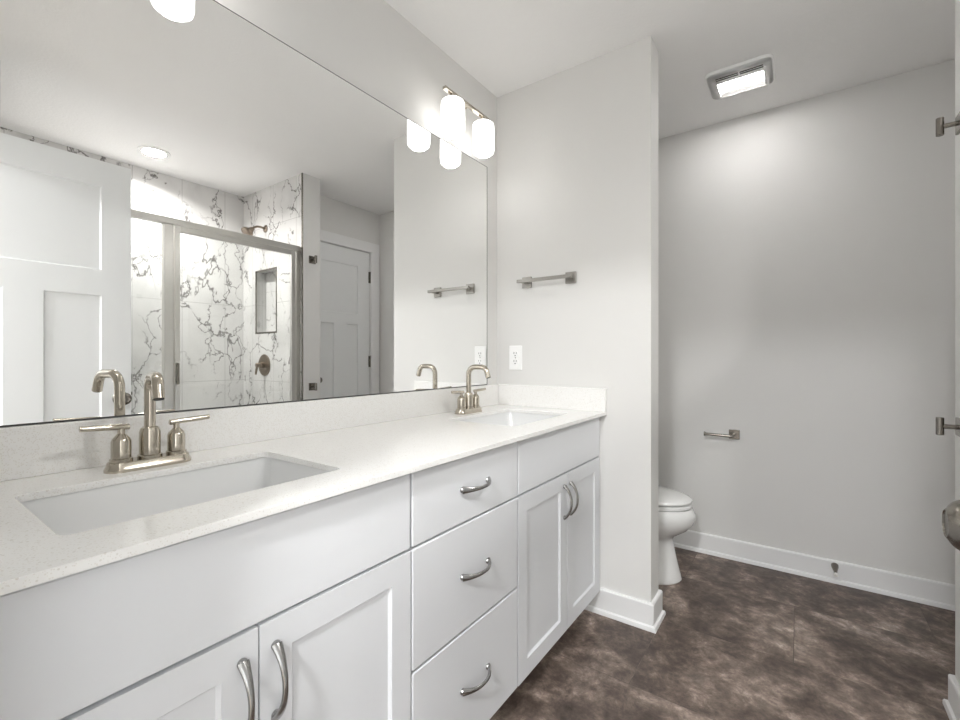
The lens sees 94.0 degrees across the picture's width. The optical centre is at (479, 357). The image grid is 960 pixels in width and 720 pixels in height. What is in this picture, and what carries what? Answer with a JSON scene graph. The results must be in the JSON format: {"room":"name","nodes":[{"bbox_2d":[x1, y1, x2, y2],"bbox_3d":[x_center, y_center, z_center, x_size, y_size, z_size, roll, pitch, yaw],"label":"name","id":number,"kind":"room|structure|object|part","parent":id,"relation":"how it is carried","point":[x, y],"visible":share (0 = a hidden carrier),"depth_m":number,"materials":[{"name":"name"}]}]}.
{"room":"bathroom","nodes":[
{"label":"bathroom","id":0,"kind":"room"},
{"bbox_2d":[215,0,496,384],"bbox_3d":[-0.237,-0.104,1.911,0.100,2.440,3.039,0,0,35],"label":"wall","id":1,"kind":"structure","parent":0,"point":[371,46],"depth_m":1.68,"materials":[{"name":"paint"}]},
{"bbox_2d":[0,0,486,426],"bbox_3d":[-0.474,-0.401,1.486,0.006,1.069,1.751,0,0,35],"label":"mirror","id":2,"kind":"object","parent":1,"relation":"attached to","point":[188,196],"visible":1,"depth_m":1.17,"materials":[{"name":"silver mirror"}]},
{"bbox_2d":[0,384,497,481],"bbox_3d":[-0.452,0.185,1.506,0.019,0.102,1.885,0,0,35],"label":"backsplash","id":3,"kind":"structure","parent":1,"relation":"attached to","point":[26,451],"depth_m":1.17,"materials":[{"name":"stone"}]},
{"bbox_2d":[441,85,493,157],"bbox_3d":[-0.067,-1.018,1.934,0.149,0.223,0.332,0,0,35],"label":"vanity light","id":4,"kind":"object","parent":1,"relation":"attached to","point":[453,106],"visible":1,"depth_m":1.83,"materials":[{"name":"white glass"}]},
{"bbox_3d":[-0.111,-0.982,1.830,0.099,0.142,0.099,0,0,35],"label":"lamp shade","id":5,"kind":"part","parent":4,"relation":"part of","materials":[{"name":"white glass"}]},
{"bbox_3d":[-0.111,-0.908,1.830,0.068,0.004,0.068,0,0,35],"label":"bulb","id":6,"kind":"part","parent":4,"relation":"part of","materials":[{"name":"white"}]},
{"bbox_3d":[0.015,-0.982,2.007,0.099,0.142,0.099,0,0,35],"label":"lamp shade","id":7,"kind":"part","parent":4,"relation":"part of","materials":[{"name":"white glass"}]},
{"bbox_3d":[0.015,-0.908,2.007,0.068,0.004,0.068,0,0,35],"label":"bulb","id":8,"kind":"part","parent":4,"relation":"part of","materials":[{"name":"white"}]},
{"bbox_2d":[384,0,954,138],"bbox_3d":[0.105,-1.364,0.133,2.720,0.080,5.539,0,0,35],"label":"ceiling","id":9,"kind":"structure","parent":0,"point":[818,47],"depth_m":1.87,"materials":[{"name":"paint"}]},
{"bbox_2d":[705,54,774,99],"bbox_3d":[1.232,-1.319,2.119,0.272,0.010,0.256,0,0,35],"label":"recessed light","id":10,"kind":"object","parent":9,"relation":"in","point":[747,75],"visible":1,"depth_m":2.10,"materials":[{"name":"white plastic"}]},
{"bbox_2d":[490,547,954,719],"bbox_3d":[0.830,1.146,1.151,2.720,0.060,3.039,0,0,35],"label":"floor","id":11,"kind":"structure","parent":0,"point":[734,640],"depth_m":1.65,"materials":[{"name":"laminate"}]},
{"bbox_2d":[0,474,410,719],"bbox_3d":[-0.561,0.684,0.867,0.575,0.864,0.695,0,0,35],"label":"base cabinet","id":12,"kind":"object","parent":11,"relation":"on","point":[303,612],"visible":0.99,"depth_m":0.69,"materials":[{"name":"paint"}]},
{"bbox_3d":[-0.464,0.726,0.584,0.020,0.586,0.344,0,0,35],"label":"door","id":13,"kind":"part","parent":12,"relation":"part of","materials":[{"name":"paint"}]},
{"bbox_3d":[-0.358,0.534,0.688,0.035,0.132,0.020,0,0,35],"label":"handle","id":14,"kind":"part","parent":12,"relation":"part of","materials":[{"name":"metal"}]},
{"bbox_3d":[-0.326,0.534,0.732,0.035,0.132,0.020,0,0,35],"label":"handle","id":15,"kind":"part","parent":12,"relation":"part of","materials":[{"name":"metal"}]},
{"bbox_3d":[-0.263,0.726,0.867,0.020,0.586,0.344,0,0,35],"label":"door","id":16,"kind":"part","parent":12,"relation":"part of","materials":[{"name":"paint"}]},
{"bbox_2d":[407,442,516,719],"bbox_3d":[-0.224,0.684,1.341,0.575,0.864,0.466,0,0,35],"label":"base cabinet","id":17,"kind":"object","parent":11,"relation":"on","point":[463,548],"visible":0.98,"depth_m":1.16,"materials":[{"name":"paint"}]},
{"bbox_3d":[-0.026,0.570,1.200,0.020,0.274,0.462,0,0,35],"label":"drawer","id":18,"kind":"part","parent":17,"relation":"part of","materials":[{"name":"paint"}]},
{"bbox_3d":[-0.026,0.343,1.200,0.020,0.168,0.462,0,0,35],"label":"drawer","id":19,"kind":"part","parent":17,"relation":"part of","materials":[{"name":"paint"}]},
{"bbox_3d":[-0.026,0.866,1.200,0.020,0.306,0.462,0,0,35],"label":"drawer","id":20,"kind":"part","parent":17,"relation":"part of","materials":[{"name":"paint"}]},
{"bbox_3d":[0.001,0.860,1.190,0.035,0.020,0.132,0,0,35],"label":"handle","id":21,"kind":"part","parent":17,"relation":"part of","materials":[{"name":"metal"}]},
{"bbox_3d":[0.001,0.566,1.190,0.035,0.020,0.132,0,0,35],"label":"handle","id":22,"kind":"part","parent":17,"relation":"part of","materials":[{"name":"metal"}]},
{"bbox_3d":[0.001,0.341,1.190,0.035,0.020,0.132,0,0,35],"label":"handle","id":23,"kind":"part","parent":17,"relation":"part of","materials":[{"name":"metal"}]},
{"bbox_2d":[515,417,599,685],"bbox_3d":[0.115,0.684,1.816,0.575,0.864,0.699,0,0,35],"label":"base cabinet","id":24,"kind":"object","parent":11,"relation":"on","point":[558,496],"visible":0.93,"depth_m":1.61,"materials":[{"name":"paint"}]},
{"bbox_2d":[0,404,606,595],"bbox_3d":[-0.227,0.243,1.346,0.570,0.014,1.885,0,0,35],"label":"countertop","id":25,"kind":"structure","parent":24,"relation":"on","point":[32,553],"depth_m":0.87,"materials":[{"name":"stone"}]},
{"bbox_2d":[79,371,209,473],"bbox_3d":[-0.716,0.132,0.973,0.153,0.207,0.193,0,0,-2],"label":"faucet","id":26,"kind":"object","parent":25,"relation":"on","point":[150,455],"visible":1,"depth_m":0.96,"materials":[{"name":"silver metal"}]},
{"bbox_3d":[-0.763,0.143,0.911,0.012,0.016,0.082,0,0,34],"label":"lever","id":27,"kind":"part","parent":26,"relation":"part of","materials":[{"name":"silver metal"}]},
{"bbox_3d":[-0.749,0.182,0.934,0.040,0.068,0.040,0,0,35],"label":"handle","id":28,"kind":"part","parent":26,"relation":"part of","materials":[{"name":"silver metal"}]},
{"bbox_3d":[-0.720,0.226,0.976,0.056,0.020,0.159,0,0,35],"label":"plate","id":29,"kind":"part","parent":26,"relation":"part of","materials":[{"name":"silver metal"}]},
{"bbox_3d":[-0.720,0.183,0.976,0.045,0.067,0.045,0,0,35],"label":"spout","id":30,"kind":"part","parent":26,"relation":"part of","materials":[{"name":"silver metal"}]},
{"bbox_3d":[-0.684,0.093,0.939,0.022,0.128,0.124,0,0,-45],"label":"spout","id":31,"kind":"part","parent":26,"relation":"part of","materials":[{"name":"silver metal"}]},
{"bbox_3d":[-0.690,0.182,1.017,0.040,0.068,0.040,0,0,35],"label":"handle","id":32,"kind":"part","parent":26,"relation":"part of","materials":[{"name":"silver metal"}]},
{"bbox_3d":[-0.673,0.143,1.037,0.012,0.016,0.082,0,0,37],"label":"lever","id":33,"kind":"part","parent":26,"relation":"part of","materials":[{"name":"silver metal"}]},
{"bbox_2d":[21,457,329,534],"bbox_3d":[-0.544,0.425,0.858,0.346,0.350,0.491,0,0,35],"label":"undermount sink","id":34,"kind":"object","parent":25,"relation":"in","point":[86,510],"visible":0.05,"depth_m":0.94,"materials":[{"name":"ceramic"}]},
{"bbox_2d":[451,364,490,414],"bbox_3d":[-0.046,0.132,1.915,0.182,0.207,0.167,0,0,-12],"label":"faucet","id":35,"kind":"object","parent":25,"relation":"on","point":[469,403],"visible":1,"depth_m":1.90,"materials":[{"name":"silver metal"}]},
{"bbox_3d":[-0.092,0.143,1.853,0.012,0.016,0.082,0,0,34],"label":"lever","id":36,"kind":"part","parent":35,"relation":"part of","materials":[{"name":"silver metal"}]},
{"bbox_3d":[-0.078,0.182,1.876,0.040,0.068,0.040,0,0,35],"label":"handle","id":37,"kind":"part","parent":35,"relation":"part of","materials":[{"name":"silver metal"}]},
{"bbox_3d":[-0.049,0.226,1.917,0.056,0.020,0.159,0,0,35],"label":"plate","id":38,"kind":"part","parent":35,"relation":"part of","materials":[{"name":"silver metal"}]},
{"bbox_3d":[-0.049,0.183,1.917,0.045,0.067,0.045,0,0,35],"label":"spout","id":39,"kind":"part","parent":35,"relation":"part of","materials":[{"name":"silver metal"}]},
{"bbox_3d":[-0.019,0.182,1.958,0.040,0.068,0.040,0,0,35],"label":"handle","id":40,"kind":"part","parent":35,"relation":"part of","materials":[{"name":"silver metal"}]},
{"bbox_3d":[-0.007,0.093,1.887,0.124,0.128,0.022,0,0,35],"label":"spout","id":41,"kind":"part","parent":35,"relation":"part of","materials":[{"name":"silver metal"}]},
{"bbox_3d":[-0.002,0.143,1.979,0.012,0.016,0.082,0,0,37],"label":"lever","id":42,"kind":"part","parent":35,"relation":"part of","materials":[{"name":"silver metal"}]},
{"bbox_2d":[460,412,556,425],"bbox_3d":[0.125,0.425,1.797,0.346,0.350,0.491,0,0,35],"label":"undermount sink","id":43,"kind":"object","parent":25,"relation":"in","point":[505,418],"visible":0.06,"depth_m":2.00,"materials":[{"name":"ceramic"}]},
{"bbox_2d":[498,384,606,411],"bbox_3d":[0.322,0.185,2.100,0.551,0.102,0.020,0,0,35],"label":"side splash","id":44,"kind":"object","parent":25,"relation":"on","point":[571,398],"visible":1,"depth_m":2.07,"materials":[{"name":"stone"}]},
{"bbox_3d":[0.214,0.726,1.537,0.020,0.586,0.356,0,0,35],"label":"door","id":45,"kind":"part","parent":24,"relation":"part of","materials":[{"name":"paint"}]},
{"bbox_3d":[0.325,0.534,1.645,0.035,0.132,0.020,0,0,35],"label":"handle","id":46,"kind":"part","parent":24,"relation":"part of","materials":[{"name":"metal"}]},
{"bbox_3d":[0.356,0.534,1.690,0.035,0.132,0.020,0,0,35],"label":"handle","id":47,"kind":"part","parent":24,"relation":"part of","materials":[{"name":"metal"}]},
{"bbox_3d":[0.417,0.726,1.821,0.020,0.586,0.335,0,0,35],"label":"door","id":48,"kind":"part","parent":24,"relation":"part of","materials":[{"name":"paint"}]},
{"bbox_2d":[658,485,695,584],"bbox_3d":[0.721,0.732,2.433,0.826,0.768,0.462,0,0,35],"label":"toilet","id":49,"kind":"object","parent":11,"relation":"on","point":[676,514],"visible":0.2,"depth_m":2.19,"materials":[{"name":"ceramic"}]},
{"bbox_3d":[0.814,0.733,2.367,0.563,0.018,0.362,0,0,35],"label":"seat","id":50,"kind":"part","parent":49,"relation":"part of","materials":[{"name":"plastic"}]},
{"bbox_3d":[0.813,0.702,2.368,0.570,0.030,0.366,0,0,35],"label":"lid","id":51,"kind":"part","parent":49,"relation":"part of","materials":[{"name":"ceramic"}]},
{"bbox_2d":[497,0,959,685],"bbox_3d":[1.168,-0.104,1.565,2.590,2.440,0.150,0,0,35],"label":"wall","id":52,"kind":"structure","parent":0,"point":[577,146],"depth_m":1.96,"materials":[{"name":"paint"}]},
{"bbox_2d":[509,346,521,369],"bbox_3d":[0.175,0.001,2.211,0.074,0.120,0.009,0,0,35],"label":"wall outlet","id":53,"kind":"object","parent":52,"relation":"attached to","point":[515,352],"visible":1,"depth_m":2.21,"materials":[{"name":"white plastic"}]},
{"bbox_2d":[512,350,517,356],"bbox_3d":[0.174,-0.018,2.209,0.034,0.034,0.003,0,0,35],"label":"receptacle","id":54,"kind":"object","parent":53,"relation":"attached to","point":[514,352],"depth_m":2.21,"materials":[{"name":"white plastic"}]},
{"bbox_2d":[512,358,517,364],"bbox_3d":[0.174,0.021,2.209,0.034,0.034,0.003,0,0,35],"label":"receptacle","id":55,"kind":"object","parent":53,"relation":"attached to","point":[514,360],"depth_m":2.21,"materials":[{"name":"white plastic"}]},
{"bbox_2d":[517,271,575,287],"bbox_3d":[0.306,-0.364,2.086,0.282,0.052,0.060,0,0,35],"label":"towel bar","id":56,"kind":"object","parent":52,"relation":"attached to","point":[570,277],"visible":1,"depth_m":2.05,"materials":[{"name":"silver metal"}]},
{"bbox_3d":[0.228,-0.364,2.173,0.052,0.052,0.009,0,0,35],"label":"wall plate","id":57,"kind":"part","parent":56,"relation":"part of","materials":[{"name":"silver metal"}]},
{"bbox_3d":[0.414,-0.364,2.041,0.052,0.052,0.009,0,0,35],"label":"wall plate","id":58,"kind":"part","parent":56,"relation":"part of","materials":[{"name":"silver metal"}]},
{"bbox_2d":[585,587,665,633],"bbox_3d":[0.440,1.062,2.102,0.781,0.108,0.168,0,0,35],"label":"baseboard","id":59,"kind":"structure","parent":52,"relation":"attached to","point":[645,615],"depth_m":1.89,"materials":[{"name":"paint"}]},
{"bbox_2d":[936,112,959,136],"bbox_3d":[1.436,-0.712,1.371,0.056,0.054,0.054,0,0,35],"label":"towel bar","id":60,"kind":"object","parent":52,"relation":"attached to","point":[940,125],"visible":1,"depth_m":1.37,"materials":[{"name":"silver metal"}]},
{"bbox_3d":[1.438,-0.712,1.370,0.036,0.014,0.014,0,0,35],"label":"stem","id":61,"kind":"part","parent":60,"relation":"part of","materials":[{"name":"silver metal"}]},
{"bbox_3d":[1.455,-0.712,1.358,0.009,0.054,0.054,0,0,35],"label":"wall plate","id":62,"kind":"part","parent":60,"relation":"part of","materials":[{"name":"silver metal"}]},
{"bbox_2d":[936,417,959,436],"bbox_3d":[1.436,0.212,1.371,0.056,0.054,0.054,0,0,35],"label":"towel bar","id":63,"kind":"object","parent":52,"relation":"attached to","point":[940,426],"visible":1,"depth_m":1.37,"materials":[{"name":"silver metal"}]},
{"bbox_3d":[1.438,0.212,1.370,0.036,0.014,0.014,0,0,35],"label":"stem","id":64,"kind":"part","parent":63,"relation":"part of","materials":[{"name":"silver metal"}]},
{"bbox_3d":[1.455,0.212,1.358,0.009,0.054,0.054,0,0,35],"label":"wall plate","id":65,"kind":"part","parent":63,"relation":"part of","materials":[{"name":"silver metal"}]},
{"bbox_2d":[658,59,954,584],"bbox_3d":[1.723,-0.104,2.319,2.620,2.440,0.100,0,0,35],"label":"wall","id":66,"kind":"structure","parent":0,"point":[806,248],"depth_m":2.26,"materials":[{"name":"paint"}]},
{"bbox_2d":[704,429,739,439],"bbox_3d":[1.338,0.426,2.480,0.168,0.052,0.085,0,0,35],"label":"toilet paper holder","id":67,"kind":"object","parent":66,"relation":"attached to","point":[733,434],"visible":1,"depth_m":2.47,"materials":[{"name":"silver metal"}]},
{"bbox_3d":[1.331,0.427,2.484,0.142,0.018,0.072,0,0,35],"label":"arm","id":68,"kind":"part","parent":67,"relation":"part of","materials":[{"name":"silver metal"}]},
{"bbox_3d":[1.407,0.426,2.477,0.052,0.052,0.009,0,0,35],"label":"wall plate","id":69,"kind":"part","parent":67,"relation":"part of","materials":[{"name":"silver metal"}]},
{"bbox_2d":[673,530,959,719],"bbox_3d":[1.133,1.062,2.089,1.925,0.108,0.960,0,0,35],"label":"baseboard","id":70,"kind":"structure","parent":66,"relation":"attached to","point":[888,583],"depth_m":2.20,"materials":[{"name":"paint"}]},
{"bbox_2d":[831,563,838,576],"bbox_3d":[1.734,1.035,2.184,0.030,0.040,0.088,0,0,35],"label":"door stop","id":71,"kind":"object","parent":66,"relation":"attached to","point":[834,566],"visible":1,"depth_m":2.19,"materials":[{"name":"silver metal"}]},
{"bbox_3d":[-0.369,-0.104,0.214,1.654,2.440,0.120,0,0,35],"label":"wall","id":72,"kind":"structure","parent":0,"visible":0},
{"bbox_2d":[942,500,959,550],"bbox_3d":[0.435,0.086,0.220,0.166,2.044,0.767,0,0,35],"label":"door knob","id":73,"kind":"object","parent":72,"relation":"in","point":[950,514],"depth_m":0.53,"materials":[{"name":"metal"}]}
]}

